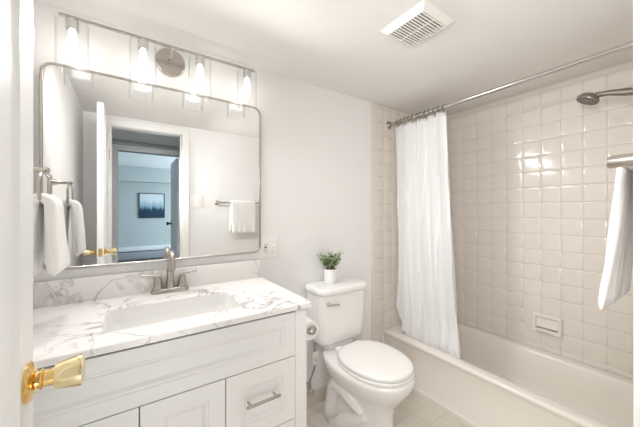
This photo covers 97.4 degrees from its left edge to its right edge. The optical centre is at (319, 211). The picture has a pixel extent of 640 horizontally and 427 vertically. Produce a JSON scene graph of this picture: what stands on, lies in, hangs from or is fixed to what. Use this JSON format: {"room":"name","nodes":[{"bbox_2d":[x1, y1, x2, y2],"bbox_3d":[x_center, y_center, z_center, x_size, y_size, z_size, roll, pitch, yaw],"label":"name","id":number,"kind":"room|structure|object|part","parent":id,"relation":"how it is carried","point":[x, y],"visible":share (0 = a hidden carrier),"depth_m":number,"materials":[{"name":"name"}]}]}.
{"room":"bathroom","nodes":[
{"label":"bathroom","id":0,"kind":"room"},
{"bbox_2d":[33,0,33,308],"bbox_3d":[-0.732,0.219,0.413,0.120,2.150,1.659,0,0,-34],"label":"wall","id":1,"kind":"structure","parent":0,"point":[33,0],"depth_m":1.12,"materials":[{"name":"white paint"}]},
{"bbox_2d":[33,167,50,206],"bbox_3d":[-0.961,-0.097,0.936,0.092,0.160,0.153,0,0,-34],"label":"towel ring","id":2,"kind":"object","parent":1,"relation":"attached to","point":[42,170],"visible":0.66,"depth_m":0.94,"materials":[{"name":"silver metal"}]},
{"bbox_3d":[-0.957,-0.142,0.939,0.082,0.044,0.044,0,0,-34],"label":"post","id":3,"kind":"part","parent":2,"relation":"part of","materials":[{"name":"silver metal"}]},
{"bbox_2d":[33,193,70,276],"bbox_3d":[-0.936,0.078,0.953,0.119,0.280,0.195,0,0,-34],"label":"hand towel","id":4,"kind":"object","parent":2,"relation":"hanging from","point":[49,218],"visible":0.71,"depth_m":0.91,"materials":[{"name":"white fabric"}]},
{"bbox_2d":[34,0,423,388],"bbox_3d":[-0.080,0.219,1.932,2.912,2.150,0.129,0,0,-34],"label":"wall","id":5,"kind":"structure","parent":0,"point":[329,162],"depth_m":1.84,"materials":[{"name":"white paint"}]},
{"bbox_2d":[34,259,259,307],"bbox_3d":[-0.750,0.333,1.392,0.952,0.102,0.020,0,0,-34],"label":"backsplash","id":6,"kind":"structure","parent":5,"relation":"attached to","point":[72,290],"depth_m":1.28,"materials":[{"name":"white stone"}]},
{"bbox_2d":[39,62,260,269],"bbox_3d":[-0.742,-0.186,1.400,0.942,0.855,0.017,0,0,-34],"label":"wall mirror","id":7,"kind":"object","parent":5,"relation":"attached to","point":[140,172],"visible":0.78,"depth_m":1.33,"materials":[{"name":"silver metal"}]},
{"bbox_2d":[55,12,254,91],"bbox_3d":[-0.705,-0.686,1.341,0.818,0.246,0.158,0,0,-34],"label":"vanity light","id":8,"kind":"object","parent":5,"relation":"attached to","point":[168,61],"visible":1,"depth_m":1.36,"materials":[{"name":"silver metal"}]},
{"bbox_3d":[-0.984,-0.660,1.117,0.104,0.195,0.104,0,0,-34],"label":"lamp shade","id":9,"kind":"part","parent":8,"relation":"part of","materials":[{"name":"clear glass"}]},
{"bbox_2d":[65,17,79,33],"bbox_3d":[-0.984,-0.742,1.117,0.043,0.050,0.043,0,0,-34],"label":"socket","id":10,"kind":"object","parent":8,"relation":"attached to","point":[72,25],"depth_m":1.11,"materials":[{"name":"silver metal"}]},
{"bbox_3d":[-0.984,-0.683,1.117,0.034,0.067,0.034,0,0,-34],"label":"bulb","id":11,"kind":"part","parent":8,"relation":"part of","materials":[{"name":"white glass"}]},
{"bbox_2d":[137,38,148,52],"bbox_3d":[-0.788,-0.742,1.252,0.043,0.050,0.043,0,0,-34],"label":"socket","id":12,"kind":"object","parent":8,"relation":"attached to","point":[142,43],"depth_m":1.24,"materials":[{"name":"silver metal"}]},
{"bbox_3d":[-0.788,-0.683,1.252,0.034,0.067,0.034,0,0,-34],"label":"bulb","id":13,"kind":"part","parent":8,"relation":"part of","materials":[{"name":"white glass"}]},
{"bbox_3d":[-0.713,-0.755,1.353,0.028,0.045,0.090,0,0,-34],"label":"arm","id":14,"kind":"part","parent":8,"relation":"part of","materials":[{"name":"silver metal"}]},
{"bbox_2d":[195,55,204,67],"bbox_3d":[-0.592,-0.742,1.386,0.043,0.050,0.043,0,0,-34],"label":"socket","id":15,"kind":"object","parent":8,"relation":"attached to","point":[199,60],"depth_m":1.37,"materials":[{"name":"silver metal"}]},
{"bbox_3d":[-0.592,-0.683,1.386,0.034,0.067,0.034,0,0,-34],"label":"bulb","id":16,"kind":"part","parent":8,"relation":"part of","materials":[{"name":"white glass"}]},
{"bbox_2d":[243,69,250,80],"bbox_3d":[-0.395,-0.742,1.521,0.043,0.050,0.043,0,0,-34],"label":"socket","id":17,"kind":"object","parent":8,"relation":"attached to","point":[247,72],"depth_m":1.50,"materials":[{"name":"silver metal"}]},
{"bbox_3d":[-0.395,-0.683,1.521,0.034,0.067,0.034,0,0,-34],"label":"bulb","id":18,"kind":"part","parent":8,"relation":"part of","materials":[{"name":"white glass"}]},
{"bbox_2d":[259,236,277,258],"bbox_3d":[-0.307,0.214,1.698,0.122,0.130,0.020,0,0,-34],"label":"outlet plate","id":19,"kind":"object","parent":5,"relation":"attached to","point":[269,245],"visible":1,"depth_m":1.70,"materials":[{"name":"white plastic"}]},
{"bbox_2d":[263,242,267,252],"bbox_3d":[-0.327,0.214,1.687,0.033,0.066,0.003,0,0,-34],"label":"receptacle","id":20,"kind":"object","parent":19,"relation":"attached to","point":[265,244],"depth_m":1.68,"materials":[{"name":"grey plastic"}]},
{"bbox_2d":[307,343,318,395],"bbox_3d":[-0.062,1.006,1.814,0.078,0.335,0.084,0,0,-34],"label":"water supply line","id":21,"kind":"object","parent":5,"relation":"attached to","point":[310,391],"visible":0.82,"depth_m":1.79,"materials":[{"name":"silver metal"}]},
{"bbox_3d":[-0.054,1.144,1.787,0.044,0.044,0.027,0,0,-34],"label":"valve handle","id":22,"kind":"part","parent":21,"relation":"part of","materials":[{"name":"silver metal"}]},
{"bbox_2d":[307,384,327,407],"bbox_3d":[0.018,1.244,1.926,0.917,0.100,0.010,0,0,-34],"label":"baseboard","id":23,"kind":"structure","parent":5,"relation":"attached to","point":[319,396],"depth_m":1.90,"materials":[{"name":"beige tile"}]},
{"bbox_3d":[0.457,0.214,2.225,0.106,2.134,0.005,0,0,-34],"label":"tile panel","id":24,"kind":"part","parent":5,"relation":"part of","materials":[{"name":"beige tile"}]},
{"bbox_3d":[0.784,0.047,2.449,0.660,1.800,0.005,0,0,-34],"label":"tile panel","id":25,"kind":"part","parent":5,"relation":"part of","materials":[{"name":"beige tile"}]},
{"bbox_2d":[386,41,632,128],"bbox_3d":[0.992,-0.708,1.666,0.062,0.062,1.522,0,0,-34],"label":"shower rod","id":26,"kind":"object","parent":5,"relation":"attached to","point":[628,45],"visible":1,"depth_m":1.48,"materials":[{"name":"silver metal"}]},
{"bbox_2d":[395,112,459,358],"bbox_3d":[0.758,0.208,2.055,0.126,1.772,0.552,0,0,-34],"label":"shower curtain","id":27,"kind":"object","parent":26,"relation":"hanging from","point":[426,302],"visible":0.93,"depth_m":2.04,"materials":[{"name":"white fabric"}]},
{"bbox_2d":[38,0,632,117],"bbox_3d":[0.386,-0.906,1.252,2.912,0.100,1.779,0,0,-34],"label":"ceiling","id":28,"kind":"structure","parent":0,"point":[340,46],"depth_m":1.40,"materials":[{"name":"white paint"}]},
{"bbox_2d":[381,0,454,46],"bbox_3d":[0.445,-0.881,1.292,0.222,0.099,0.242,0,0,-34],"label":"ceiling vent","id":29,"kind":"object","parent":28,"relation":"in","point":[423,18],"visible":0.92,"depth_m":1.26,"materials":[{"name":"white plastic"}]},
{"bbox_2d":[307,391,467,426],"bbox_3d":[0.386,1.354,1.252,2.912,0.120,1.779,0,0,-34],"label":"floor","id":30,"kind":"structure","parent":0,"point":[414,411],"depth_m":1.79,"materials":[{"name":"beige tile"}]},
{"bbox_2d":[33,308,306,426],"bbox_3d":[-0.591,0.850,1.157,0.944,0.888,0.582,0,0,-34],"label":"vanity cabinet","id":31,"kind":"object","parent":30,"relation":"on","point":[253,373],"visible":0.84,"depth_m":0.98,"materials":[{"name":"paint"}]},
{"bbox_3d":[-0.698,0.893,0.786,0.320,0.575,0.018,0,0,-34],"label":"door","id":32,"kind":"part","parent":31,"relation":"part of","materials":[{"name":"paint"}]},
{"bbox_2d":[33,277,311,368],"bbox_3d":[-0.591,0.395,1.167,0.960,0.022,0.570,0,0,-34],"label":"countertop","id":33,"kind":"structure","parent":31,"relation":"on","point":[60,332],"depth_m":1.00,"materials":[{"name":"white stone"}]},
{"bbox_2d":[141,250,196,294],"bbox_3d":[-0.700,0.281,1.323,0.238,0.205,0.136,0,0,-34],"label":"sink faucet","id":34,"kind":"object","parent":33,"relation":"on","point":[157,289],"visible":1,"depth_m":1.34,"materials":[{"name":"silver metal"}]},
{"bbox_3d":[-0.788,0.297,1.308,0.075,0.022,0.018,0,0,-40],"label":"lever","id":35,"kind":"part","parent":34,"relation":"part of","materials":[{"name":"silver metal"}]},
{"bbox_3d":[-0.766,0.331,1.327,0.048,0.067,0.048,0,0,-34],"label":"handle","id":36,"kind":"part","parent":34,"relation":"part of","materials":[{"name":"silver metal"}]},
{"bbox_3d":[-0.698,0.271,1.320,0.038,0.185,0.128,0,0,-34],"label":"spout","id":37,"kind":"part","parent":34,"relation":"part of","materials":[{"name":"silver metal"}]},
{"bbox_3d":[-0.680,0.331,1.386,0.048,0.067,0.048,0,0,-34],"label":"handle","id":38,"kind":"part","parent":34,"relation":"part of","materials":[{"name":"silver metal"}]},
{"bbox_3d":[-0.654,0.297,1.400,0.075,0.022,0.018,0,0,-29],"label":"lever","id":39,"kind":"part","parent":34,"relation":"part of","materials":[{"name":"silver metal"}]},
{"bbox_2d":[102,293,241,331],"bbox_3d":[-0.575,0.466,1.126,0.496,0.154,0.299,0,0,-34],"label":"sink","id":40,"kind":"object","parent":33,"relation":"in","point":[136,316],"visible":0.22,"depth_m":1.21,"materials":[{"name":"white ceramic"}]},
{"bbox_3d":[-0.456,0.893,0.952,0.261,0.575,0.018,0,0,-34],"label":"door","id":41,"kind":"part","parent":31,"relation":"part of","materials":[{"name":"paint"}]},
{"bbox_3d":[-0.228,0.735,1.109,0.286,0.259,0.018,0,0,-34],"label":"drawer","id":42,"kind":"part","parent":31,"relation":"part of","materials":[{"name":"paint"}]},
{"bbox_3d":[-0.219,0.723,1.081,0.136,0.012,0.036,0,0,-34],"label":"bar pull","id":43,"kind":"part","parent":31,"relation":"part of","materials":[{"name":"silver metal"}]},
{"bbox_3d":[-0.228,1.024,1.109,0.286,0.313,0.018,0,0,-34],"label":"drawer","id":44,"kind":"part","parent":31,"relation":"part of","materials":[{"name":"paint"}]},
{"bbox_3d":[-0.453,0.850,0.956,0.944,0.888,0.022,0,0,-34],"label":"frame","id":45,"kind":"part","parent":31,"relation":"part of","materials":[{"name":"paint"}]},
{"bbox_2d":[307,326,316,334],"bbox_3d":[-0.086,0.542,1.328,0.082,0.040,0.161,0,0,-34],"label":"toilet paper holder","id":46,"kind":"object","parent":31,"relation":"attached to","point":[312,330],"visible":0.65,"depth_m":1.28,"materials":[{"name":"silver metal"}]},
{"bbox_2d":[307,317,317,339],"bbox_3d":[-0.072,0.551,1.344,0.088,0.088,0.100,0,0,-34],"label":"toilet paper roll","id":47,"kind":"object","parent":46,"relation":"on","point":[310,322],"visible":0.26,"depth_m":1.31,"materials":[{"name":"white paper"}]},
{"bbox_2d":[305,277,414,426],"bbox_3d":[0.239,0.879,1.660,0.400,0.830,0.687,0,0,-34],"label":"toilet","id":48,"kind":"object","parent":30,"relation":"on","point":[369,379],"visible":0.99,"depth_m":1.59,"materials":[{"name":"white ceramic"}]},
{"bbox_2d":[316,250,343,283],"bbox_3d":[0.068,0.362,1.844,0.182,0.205,0.169,0,0,-9],"label":"potted plant","id":49,"kind":"object","parent":48,"relation":"on","point":[330,272],"visible":1,"depth_m":1.81,"materials":[{"name":"green plant"}]},
{"bbox_3d":[0.067,0.418,1.846,0.086,0.092,0.086,0,0,-34],"label":"pot","id":50,"kind":"part","parent":49,"relation":"part of","materials":[{"name":"white ceramic"}]},
{"bbox_3d":[0.078,0.560,1.700,0.081,0.029,0.037,0,0,-29],"label":"flush lever","id":51,"kind":"part","parent":48,"relation":"part of","materials":[{"name":"silver metal"}]},
{"bbox_3d":[0.105,0.678,1.856,0.368,0.346,0.200,0,0,-34],"label":"tank","id":52,"kind":"part","parent":48,"relation":"part of","materials":[{"name":"white ceramic"}]},
{"bbox_3d":[0.111,0.484,1.847,0.400,0.040,0.232,0,0,-34],"label":"tank lid","id":53,"kind":"part","parent":48,"relation":"part of","materials":[{"name":"white ceramic"}]},
{"bbox_3d":[0.257,1.073,1.634,0.400,0.443,0.624,0,0,-34],"label":"bowl","id":54,"kind":"part","parent":48,"relation":"part of","materials":[{"name":"white ceramic"}]},
{"bbox_3d":[0.308,0.841,1.559,0.366,0.017,0.426,0,0,-34],"label":"seat","id":55,"kind":"part","parent":48,"relation":"part of","materials":[{"name":"white plastic"}]},
{"bbox_3d":[0.308,0.816,1.559,0.360,0.028,0.421,0,0,-34],"label":"lid","id":56,"kind":"part","parent":48,"relation":"part of","materials":[{"name":"white plastic"}]},
{"bbox_2d":[383,322,632,426],"bbox_3d":[1.213,1.121,1.818,0.668,0.345,1.538,0,0,-34],"label":"bathtub","id":57,"kind":"object","parent":30,"relation":"on","point":[496,380],"visible":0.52,"depth_m":1.75,"materials":[{"name":"white ceramic"}]},
{"bbox_2d":[447,61,632,378],"bbox_3d":[1.568,0.219,1.988,0.129,2.150,1.659,0,0,-34],"label":"wall","id":58,"kind":"structure","parent":0,"point":[532,185],"depth_m":1.93,"materials":[{"name":"beige tile"}]},
{"bbox_2d":[532,312,562,337],"bbox_3d":[1.529,0.763,1.898,0.048,0.122,0.160,0,0,-34],"label":"soap dish","id":59,"kind":"object","parent":58,"relation":"attached to","point":[550,325],"visible":1,"depth_m":1.90,"materials":[{"name":"white ceramic"}]},
{"bbox_2d":[535,326,557,334],"bbox_3d":[1.526,0.806,1.896,0.042,0.024,0.140,0,0,-34],"label":"tray","id":60,"kind":"object","parent":59,"relation":"on","point":[548,330],"depth_m":1.89,"materials":[{"name":"white ceramic"}]},
{"bbox_3d":[0.852,0.219,0.571,2.672,2.150,0.129,0,0,-34],"label":"wall","id":61,"kind":"structure","parent":0,"visible":0},
{"bbox_2d":[0,0,84,426],"bbox_3d":[-0.343,0.263,0.226,0.181,2.038,0.638,0,0,-34],"label":"door","id":62,"kind":"structure","parent":61,"relation":"in","point":[20,377],"depth_m":0.41,"materials":[{"name":"white paint"}]},
{"bbox_3d":[-0.325,-0.148,0.239,0.007,0.975,0.428,0,0,-34],"label":"panel moulding","id":63,"kind":"part","parent":62,"relation":"part of","materials":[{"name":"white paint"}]},
{"bbox_3d":[-0.437,0.280,0.491,0.038,0.053,0.053,0,0,-34],"label":"knob","id":64,"kind":"part","parent":62,"relation":"part of","materials":[{"name":"gold metal"}]},
{"bbox_2d":[576,87,632,104],"bbox_3d":[1.533,-0.603,1.373,0.097,0.122,0.427,0,0,-34],"label":"shower","id":65,"kind":"object","parent":61,"relation":"attached to","point":[589,98],"visible":0.99,"depth_m":1.46,"materials":[{"name":"silver metal"}]},
{"bbox_3d":[1.529,-0.595,1.387,0.040,0.075,0.251,0,0,-34],"label":"handle","id":66,"kind":"part","parent":65,"relation":"part of","materials":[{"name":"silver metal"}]},
{"bbox_2d":[607,153,632,171],"bbox_3d":[0.835,-0.098,0.683,0.632,0.052,0.093,0,0,-34],"label":"towel bar","id":67,"kind":"object","parent":61,"relation":"attached to","point":[625,161],"visible":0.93,"depth_m":0.54,"materials":[{"name":"silver metal"}]},
{"bbox_2d":[597,168,632,309],"bbox_3d":[0.793,0.053,0.692,0.270,0.351,0.121,0,0,-34],"label":"bath towel","id":68,"kind":"object","parent":67,"relation":"hanging from","point":[616,278],"visible":0.72,"depth_m":0.66,"materials":[{"name":"white fabric"}]},
{"bbox_3d":[0.818,-0.098,0.709,0.576,0.017,0.017,0,0,-34],"label":"rail","id":69,"kind":"part","parent":67,"relation":"part of","materials":[{"name":"silver metal"}]},
{"bbox_2d":[633,0,639,426],"bbox_3d":[0.140,0.232,0.078,0.703,2.124,0.158,0,0,-34],"label":"trim","id":70,"kind":"structure","parent":61,"relation":"attached to","point":[636,3],"depth_m":0.30,"materials":[{"name":"white paint"}]}
]}

